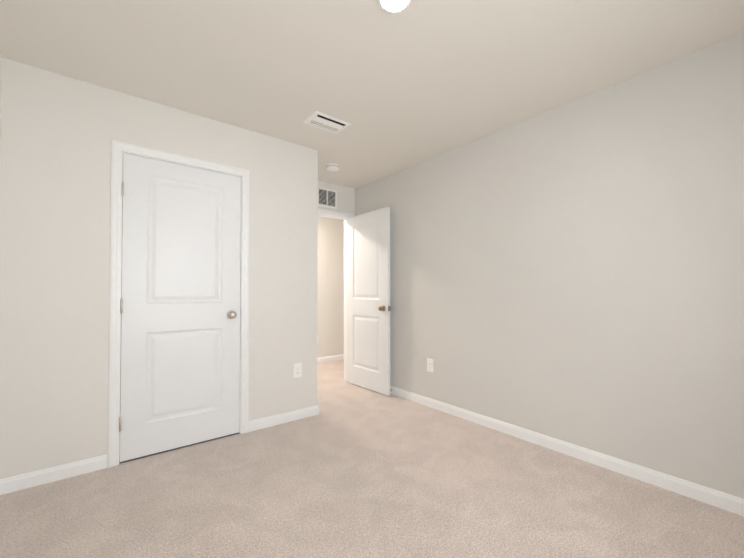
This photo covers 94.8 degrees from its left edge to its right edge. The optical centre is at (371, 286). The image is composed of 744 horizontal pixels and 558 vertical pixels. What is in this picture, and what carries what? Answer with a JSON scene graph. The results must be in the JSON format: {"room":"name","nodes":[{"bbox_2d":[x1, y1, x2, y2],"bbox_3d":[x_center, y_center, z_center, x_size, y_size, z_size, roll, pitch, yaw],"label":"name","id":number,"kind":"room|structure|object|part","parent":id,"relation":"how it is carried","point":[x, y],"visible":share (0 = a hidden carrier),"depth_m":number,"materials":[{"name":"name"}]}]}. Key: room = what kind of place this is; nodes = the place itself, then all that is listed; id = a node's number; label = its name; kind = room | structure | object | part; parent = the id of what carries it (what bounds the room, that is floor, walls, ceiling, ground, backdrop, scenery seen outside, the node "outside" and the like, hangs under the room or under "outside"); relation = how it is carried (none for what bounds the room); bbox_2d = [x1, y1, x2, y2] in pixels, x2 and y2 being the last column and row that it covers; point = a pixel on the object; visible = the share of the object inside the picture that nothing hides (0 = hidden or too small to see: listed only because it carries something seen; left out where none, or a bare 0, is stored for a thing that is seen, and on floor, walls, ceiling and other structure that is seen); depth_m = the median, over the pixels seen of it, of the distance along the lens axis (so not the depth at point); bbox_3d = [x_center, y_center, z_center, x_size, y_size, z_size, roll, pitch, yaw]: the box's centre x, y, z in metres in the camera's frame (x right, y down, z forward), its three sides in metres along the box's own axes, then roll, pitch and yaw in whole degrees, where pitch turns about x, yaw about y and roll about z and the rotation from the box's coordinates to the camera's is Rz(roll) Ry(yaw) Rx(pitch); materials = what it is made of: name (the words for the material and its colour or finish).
{"room":"empty bedroom","nodes":[
{"label":"empty bedroom","id":0,"kind":"room"},
{"bbox_2d":[0,54,1,147],"bbox_3d":[-1.310,-0.086,0.847,0.115,2.440,4.340,1,-1,-39],"label":"wall","id":1,"kind":"structure","parent":0,"point":[0,93],"depth_m":1.91,"materials":[{"name":"paint"}]},
{"bbox_2d":[0,58,317,478],"bbox_3d":[-1.327,-0.060,2.576,2.017,2.440,0.115,1,-1,-39],"label":"wall","id":2,"kind":"structure","parent":0,"point":[59,132],"depth_m":2.13,"materials":[{"name":"paint"}]},
{"bbox_2d":[0,454,106,494],"bbox_3d":[-1.873,1.110,2.041,0.458,0.083,0.013,1,-1,-39],"label":"baseboard","id":3,"kind":"structure","parent":2,"relation":"attached to","point":[39,477],"depth_m":2.02,"materials":[{"name":"white wood"}]},
{"bbox_2d":[107,140,249,467],"bbox_3d":[-1.382,0.126,2.530,0.808,2.067,0.115,1,-1,-39],"label":"door frame","id":4,"kind":"structure","parent":2,"relation":"in","point":[239,432],"depth_m":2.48,"materials":[{"name":"white wood"}]},
{"bbox_2d":[119,153,240,461],"bbox_3d":[-1.359,0.132,2.498,0.776,2.030,0.158,1,-1,-39],"label":"closet door","id":5,"kind":"structure","parent":2,"relation":"in","point":[180,318],"depth_m":2.45,"materials":[{"name":"white painted wood"},{"name":"satin nickel"}]},
{"bbox_2d":[248,405,318,431],"bbox_3d":[-0.748,1.124,2.939,0.624,0.083,0.013,1,-1,-39],"label":"baseboard","id":6,"kind":"structure","parent":2,"relation":"attached to","point":[269,421],"depth_m":2.92,"materials":[{"name":"white wood"}]},
{"bbox_2d":[293,363,301,377],"bbox_3d":[-0.656,0.737,3.021,0.079,0.126,0.008,1,-1,-39],"label":"outlet","id":7,"kind":"object","parent":2,"relation":"attached to","point":[297,370],"visible":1,"depth_m":3.02,"materials":[{"name":"white plastic"}]},
{"bbox_2d":[317,216,343,357],"bbox_3d":[-1.093,-0.018,5.315,3.630,2.440,0.115,1,-1,-39],"label":"wall","id":8,"kind":"structure","parent":0,"point":[330,332],"depth_m":5.58,"materials":[{"name":"paint"}]},
{"bbox_2d":[317,354,343,362],"bbox_3d":[-1.053,1.159,5.247,3.400,0.083,0.013,1,-1,-39],"label":"baseboard","id":9,"kind":"structure","parent":8,"relation":"attached to","point":[336,357],"depth_m":5.54,"materials":[{"name":"white wood"}]},
{"bbox_2d":[318,180,354,215],"bbox_3d":[-0.785,-0.039,3.968,4.600,2.440,0.115,1,-1,-39],"label":"wall","id":10,"kind":"structure","parent":0,"point":[345,199],"depth_m":4.25,"materials":[{"name":"paint"}]},
{"bbox_2d":[318,187,336,208],"bbox_3d":[-0.586,-1.069,4.062,0.400,0.228,0.011,1,-1,-39],"label":"air vent","id":11,"kind":"object","parent":10,"relation":"in","point":[327,198],"visible":0.73,"depth_m":4.10,"materials":[{"name":"white metal"}]},
{"bbox_2d":[318,208,353,380],"bbox_3d":[-0.625,0.128,4.093,0.892,2.110,0.151,1,-1,-39],"label":"door frame","id":12,"kind":"structure","parent":10,"relation":"in","point":[345,289],"depth_m":4.32,"materials":[{"name":"white wood"}]},
{"bbox_2d":[347,207,390,395],"bbox_3d":[-0.056,0.154,3.982,0.158,2.030,0.776,1,-1,-39],"label":"entry door","id":13,"kind":"structure","parent":12,"relation":"attached to","point":[368,300],"depth_m":3.92,"materials":[{"name":"white painted wood"},{"name":"satin nickel"}]},
{"bbox_2d":[0,359,743,557],"bbox_3d":[0.144,1.213,2.784,4.830,0.100,5.585,1,-1,-39],"label":"floor","id":14,"kind":"structure","parent":0,"point":[350,470],"depth_m":1.82,"materials":[{"name":"carpet"}]},
{"bbox_2d":[0,0,743,188],"bbox_3d":[0.144,-1.326,2.823,4.830,0.100,5.585,1,-1,-39],"label":"ceiling","id":15,"kind":"structure","parent":0,"point":[414,82],"depth_m":1.91,"materials":[{"name":"paint"}]},
{"bbox_2d":[303,111,350,133],"bbox_3d":[-0.351,-1.272,2.667,0.310,0.014,0.210,1,-1,-39],"label":"ceiling vent","id":16,"kind":"object","parent":15,"relation":"in","point":[317,119],"visible":1,"depth_m":2.65,"materials":[{"name":"white metal"}]},
{"bbox_2d":[326,163,339,170],"bbox_3d":[-0.409,-1.244,3.567,0.144,0.042,0.144,1,-1,-39],"label":"smoke detector","id":17,"kind":"object","parent":15,"relation":"attached to","point":[332,167],"visible":1,"depth_m":3.52,"materials":[{"name":"white plastic"}]},
{"bbox_2d":[378,0,410,12],"bbox_3d":[0.101,-1.286,1.528,0.149,0.020,0.149,1,-1,-39],"label":"ceiling light","id":18,"kind":"object","parent":15,"relation":"attached to","point":[393,5],"depth_m":1.55,"materials":[{"name":"white"}]},
{"bbox_3d":[0.101,-1.288,1.528,0.149,0.016,0.149,1,-1,-39],"label":"ceiling light base","id":19,"kind":"part","parent":18,"relation":"part of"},
{"bbox_2d":[355,32,743,498],"bbox_3d":[1.145,-0.058,2.732,0.115,2.440,4.225,1,-1,-39],"label":"wall","id":20,"kind":"structure","parent":0,"point":[571,272],"depth_m":2.23,"materials":[{"name":"paint"}]},
{"bbox_2d":[427,358,432,371],"bbox_3d":[0.567,0.767,3.345,0.008,0.126,0.079,1,-1,-39],"label":"outlet","id":21,"kind":"object","parent":20,"relation":"attached to","point":[429,365],"visible":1,"depth_m":3.34,"materials":[{"name":"white plastic"}]},
{"bbox_2d":[390,386,743,515],"bbox_3d":[1.059,1.121,2.720,0.012,0.083,4.110,1,-1,-39],"label":"baseboard","id":22,"kind":"structure","parent":20,"relation":"attached to","point":[717,498],"depth_m":2.20,"materials":[{"name":"white wood"}]}
]}

